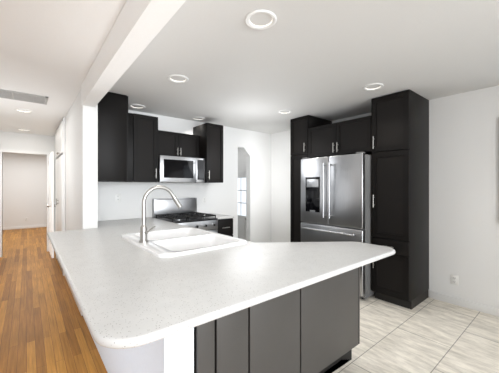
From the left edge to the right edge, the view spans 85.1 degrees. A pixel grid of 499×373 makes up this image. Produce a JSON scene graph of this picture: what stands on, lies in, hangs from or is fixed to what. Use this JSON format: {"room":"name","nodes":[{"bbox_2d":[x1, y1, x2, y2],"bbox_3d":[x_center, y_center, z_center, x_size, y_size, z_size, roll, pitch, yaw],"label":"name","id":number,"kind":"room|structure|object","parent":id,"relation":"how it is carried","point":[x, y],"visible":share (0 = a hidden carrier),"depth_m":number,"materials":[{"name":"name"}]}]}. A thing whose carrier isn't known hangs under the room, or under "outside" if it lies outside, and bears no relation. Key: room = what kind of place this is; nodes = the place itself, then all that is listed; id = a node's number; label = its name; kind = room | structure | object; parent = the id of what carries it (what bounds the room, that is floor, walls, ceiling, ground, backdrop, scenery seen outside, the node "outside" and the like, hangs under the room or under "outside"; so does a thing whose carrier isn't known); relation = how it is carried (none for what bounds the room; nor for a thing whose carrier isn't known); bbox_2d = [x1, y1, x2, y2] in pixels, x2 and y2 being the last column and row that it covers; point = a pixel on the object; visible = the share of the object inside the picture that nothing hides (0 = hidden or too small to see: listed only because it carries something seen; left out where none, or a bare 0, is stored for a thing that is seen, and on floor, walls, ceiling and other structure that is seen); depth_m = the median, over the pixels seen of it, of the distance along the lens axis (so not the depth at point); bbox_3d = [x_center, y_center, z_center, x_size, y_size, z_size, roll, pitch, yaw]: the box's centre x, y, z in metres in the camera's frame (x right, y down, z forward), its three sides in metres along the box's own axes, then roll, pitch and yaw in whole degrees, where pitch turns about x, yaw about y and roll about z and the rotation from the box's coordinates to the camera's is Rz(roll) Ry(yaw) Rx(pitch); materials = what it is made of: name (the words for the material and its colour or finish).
{"room":"kitchen","nodes":[
{"label":"kitchen","id":0,"kind":"room"},
{"bbox_2d":[3,153,46,226],"bbox_3d":[-7.322,0.150,8.946,2.760,2.439,0.120,0,0,-39],"label":"wall","id":1,"kind":"structure","parent":0,"point":[24,186],"depth_m":8.85,"materials":[{"name":"white paint"}]},
{"bbox_2d":[3,224,46,229],"bbox_3d":[-7.287,1.327,8.887,2.800,0.085,0.014,0,0,-39],"label":"baseboard","id":2,"kind":"structure","parent":1,"relation":"attached to","point":[22,227],"depth_m":8.83,"materials":[{"name":"paint"}]},
{"bbox_2d":[0,131,54,255],"bbox_3d":[-4.540,0.150,5.576,1.150,2.439,0.120,0,0,-39],"label":"wall","id":3,"kind":"structure","parent":0,"point":[20,141],"depth_m":5.53,"materials":[{"name":"white paint"}]},
{"bbox_2d":[0,149,50,256],"bbox_3d":[-4.570,0.320,5.542,0.820,2.100,0.135,0,0,-39],"label":"door frame","id":4,"kind":"structure","parent":3,"relation":"attached to","point":[1,181],"depth_m":5.37,"materials":[{"name":"paint"}]},
{"bbox_2d":[0,227,106,372],"bbox_3d":[-3.813,1.395,2.758,3.600,0.050,14.300,0,0,-39],"label":"floor","id":5,"kind":"structure","parent":0,"point":[44,327],"depth_m":2.86,"materials":[{"name":"brown wood"}]},
{"bbox_2d":[56,118,64,275],"bbox_3d":[-3.275,0.155,4.686,0.036,2.430,1.320,0,0,-39],"label":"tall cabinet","id":6,"kind":"object","parent":5,"relation":"on","point":[60,178],"visible":0.9,"depth_m":4.18,"materials":[{"name":"paint"}]},
{"bbox_2d":[55,90,193,372],"bbox_3d":[-2.212,0.150,3.534,0.140,2.439,5.990,0,0,-39],"label":"wall","id":7,"kind":"structure","parent":0,"point":[81,166],"depth_m":2.91,"materials":[{"name":"paint"}]},
{"bbox_2d":[47,152,55,257],"bbox_3d":[-3.983,0.349,5.433,0.140,2.018,0.773,0,0,-39],"label":"hall door","id":8,"kind":"structure","parent":7,"relation":"in","point":[51,205],"depth_m":5.17,"materials":[{"name":"paint"}]},
{"bbox_2d":[64,274,82,315],"bbox_3d":[-2.322,1.331,3.546,0.014,0.078,1.730,0,0,-39],"label":"baseboard","id":9,"kind":"structure","parent":7,"relation":"attached to","point":[74,297],"depth_m":3.28,"materials":[{"name":"paint"}]},
{"bbox_2d":[81,0,185,106],"bbox_3d":[0.155,-0.965,0.612,0.125,0.209,5.950,0,0,-39],"label":"header","id":10,"kind":"object","parent":7,"relation":"attached to","point":[138,26],"visible":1,"depth_m":1.69,"materials":[{"name":"white paint"}]},
{"bbox_2d":[98,110,270,242],"bbox_3d":[-0.854,0.150,4.550,3.248,2.439,0.120,0,0,-39],"label":"wall","id":11,"kind":"structure","parent":0,"point":[255,148],"depth_m":4.84,"materials":[{"name":"white paint"}]},
{"bbox_2d":[115,194,120,201],"bbox_3d":[-1.791,0.155,3.698,0.072,0.115,0.008,0,0,-39],"label":"outlet","id":12,"kind":"object","parent":11,"relation":"attached to","point":[117,197],"visible":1,"depth_m":3.70,"materials":[{"name":"white plastic"}]},
{"bbox_2d":[98,92,222,182],"bbox_3d":[-1.179,-0.561,3.797,1.788,1.009,0.627,0,0,-39],"label":"upper cabinet","id":13,"kind":"object","parent":11,"relation":"attached to","point":[133,147],"visible":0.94,"depth_m":3.63,"materials":[{"name":"black wood"}]},
{"bbox_2d":[238,170,245,239],"bbox_3d":[-0.281,0.675,6.359,0.070,2.090,0.930,0,0,-39],"label":"door","id":14,"kind":"structure","parent":0,"point":[241,204],"depth_m":6.26,"materials":[{"name":"paint"}]},
{"bbox_2d":[0,0,498,135],"bbox_3d":[-2.510,-1.120,3.826,6.970,0.100,14.300,0,0,-39],"label":"ceiling","id":15,"kind":"structure","parent":0,"point":[329,60],"depth_m":2.25,"materials":[{"name":"paint"}]},
{"bbox_2d":[14,108,32,112],"bbox_3d":[-3.175,-1.081,3.824,0.204,0.042,0.204,0,0,-39],"label":"recessed light","id":16,"kind":"object","parent":15,"relation":"in","point":[22,111],"visible":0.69,"depth_m":3.82,"materials":[{"name":"paint"}]},
{"bbox_2d":[0,89,47,104],"bbox_3d":[-2.769,-1.066,3.180,0.650,0.008,0.370,0,0,-39],"label":"ceiling vent","id":17,"kind":"object","parent":15,"relation":"in","point":[19,96],"visible":0.98,"depth_m":3.24,"materials":[{"name":"grey metal"}]},
{"bbox_2d":[129,104,144,108],"bbox_3d":[-1.496,-1.081,3.623,0.204,0.042,0.204,0,0,-39],"label":"recessed light","id":18,"kind":"object","parent":15,"relation":"in","point":[143,107],"visible":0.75,"depth_m":3.61,"materials":[{"name":"paint"}]},
{"bbox_2d":[167,74,188,82],"bbox_3d":[-0.707,-1.081,2.692,0.204,0.042,0.204,0,0,-39],"label":"recessed light","id":19,"kind":"object","parent":15,"relation":"in","point":[171,80],"visible":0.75,"depth_m":2.69,"materials":[{"name":"paint"}]},
{"bbox_2d":[245,9,276,29],"bbox_3d":[0.073,-1.081,1.741,0.204,0.042,0.204,0,0,-39],"label":"recessed light","id":20,"kind":"object","parent":15,"relation":"in","point":[251,25],"visible":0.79,"depth_m":1.74,"materials":[{"name":"paint"}]},
{"bbox_2d":[278,110,291,113],"bbox_3d":[0.505,-1.081,3.880,0.204,0.042,0.204,0,0,-39],"label":"recessed light","id":21,"kind":"object","parent":15,"relation":"in","point":[279,112],"visible":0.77,"depth_m":3.89,"materials":[{"name":"paint"}]},
{"bbox_2d":[363,83,383,90],"bbox_3d":[1.325,-1.081,2.910,0.204,0.042,0.204,0,0,-39],"label":"recessed light","id":22,"kind":"object","parent":15,"relation":"in","point":[365,88],"visible":0.65,"depth_m":2.90,"materials":[{"name":"paint"}]},
{"bbox_2d":[308,116,371,157],"bbox_3d":[1.395,-0.647,3.850,0.655,0.435,0.954,0,0,-39],"label":"upper cabinet","id":23,"kind":"object","parent":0,"point":[351,136],"visible":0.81,"depth_m":3.62,"materials":[{"name":"black wood"}]},
{"bbox_2d":[238,85,498,307],"bbox_3d":[2.009,0.401,3.716,0.120,2.939,8.400,0,0,-39],"label":"wall","id":24,"kind":"structure","parent":0,"point":[464,187],"depth_m":3.13,"materials":[{"name":"white paint"}]},
{"bbox_2d":[451,274,458,284],"bbox_3d":[2.384,1.085,3.157,0.008,0.115,0.072,0,0,-39],"label":"outlet","id":25,"kind":"object","parent":24,"relation":"attached to","point":[454,279],"visible":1,"depth_m":3.15,"materials":[{"name":"white plastic"}]},
{"bbox_2d":[429,291,498,316],"bbox_3d":[3.419,1.326,1.889,0.016,0.088,3.785,0,0,-39],"label":"baseboard","id":26,"kind":"structure","parent":24,"relation":"attached to","point":[483,308],"depth_m":3.07,"materials":[{"name":"paint"}]},
{"bbox_2d":[329,294,498,372],"bbox_3d":[0.752,1.395,2.686,3.370,0.050,8.400,0,0,-39],"label":"floor","id":27,"kind":"structure","parent":0,"point":[429,335],"depth_m":2.42,"materials":[{"name":"tile"}]},
{"bbox_2d":[152,198,217,232],"bbox_3d":[-0.921,0.775,3.919,0.691,1.190,0.761,0,0,-39],"label":"gas range","id":28,"kind":"object","parent":27,"relation":"on","point":[185,214],"visible":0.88,"depth_m":3.96,"materials":[{"name":"silver metal"}]},
{"bbox_2d":[204,213,233,236],"bbox_3d":[-0.549,0.910,4.277,0.325,0.920,0.686,0,0,-39],"label":"base cabinet","id":29,"kind":"object","parent":27,"relation":"on","point":[225,224],"visible":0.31,"depth_m":4.06,"materials":[{"name":"black wood"}]},
{"bbox_2d":[47,185,394,372],"bbox_3d":[-0.659,0.680,2.582,1.945,1.379,3.168,0,0,-39],"label":"kitchen peninsula","id":30,"kind":"object","parent":27,"relation":"on","point":[241,305],"depth_m":1.55,"materials":[{"name":"white stone"}]},
{"bbox_2d":[139,185,182,242],"bbox_3d":[-0.690,0.210,2.172,0.355,0.439,0.124,0,0,-39],"label":"faucet","id":31,"kind":"object","parent":30,"relation":"on","point":[143,229],"depth_m":2.12,"materials":[{"name":"silver metal"}]},
{"bbox_2d":[120,227,246,270],"bbox_3d":[-0.583,0.507,2.296,0.722,0.154,0.982,0,0,-39],"label":"sink","id":32,"kind":"object","parent":30,"relation":"in","point":[168,243],"depth_m":2.27,"materials":[{"name":"white ceramic"}]},
{"bbox_2d":[290,115,331,241],"bbox_3d":[0.980,0.152,4.356,0.655,2.436,0.346,0,0,-39],"label":"tall cabinet","id":33,"kind":"object","parent":27,"relation":"on","point":[299,126],"visible":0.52,"depth_m":4.21,"materials":[{"name":"black wood"}]},
{"bbox_2d":[301,152,374,298],"bbox_3d":[1.305,0.478,3.777,0.832,1.783,0.937,0,0,-39],"label":"refrigerator","id":34,"kind":"object","parent":27,"relation":"on","point":[335,198],"visible":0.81,"depth_m":3.43,"materials":[{"name":"silver metal"}]},
{"bbox_2d":[371,89,428,309],"bbox_3d":[1.833,0.152,3.315,0.655,2.436,0.422,0,0,-39],"label":"pantry cabinet","id":35,"kind":"object","parent":27,"relation":"on","point":[400,175],"visible":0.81,"depth_m":3.13,"materials":[{"name":"black wood"}]}
]}

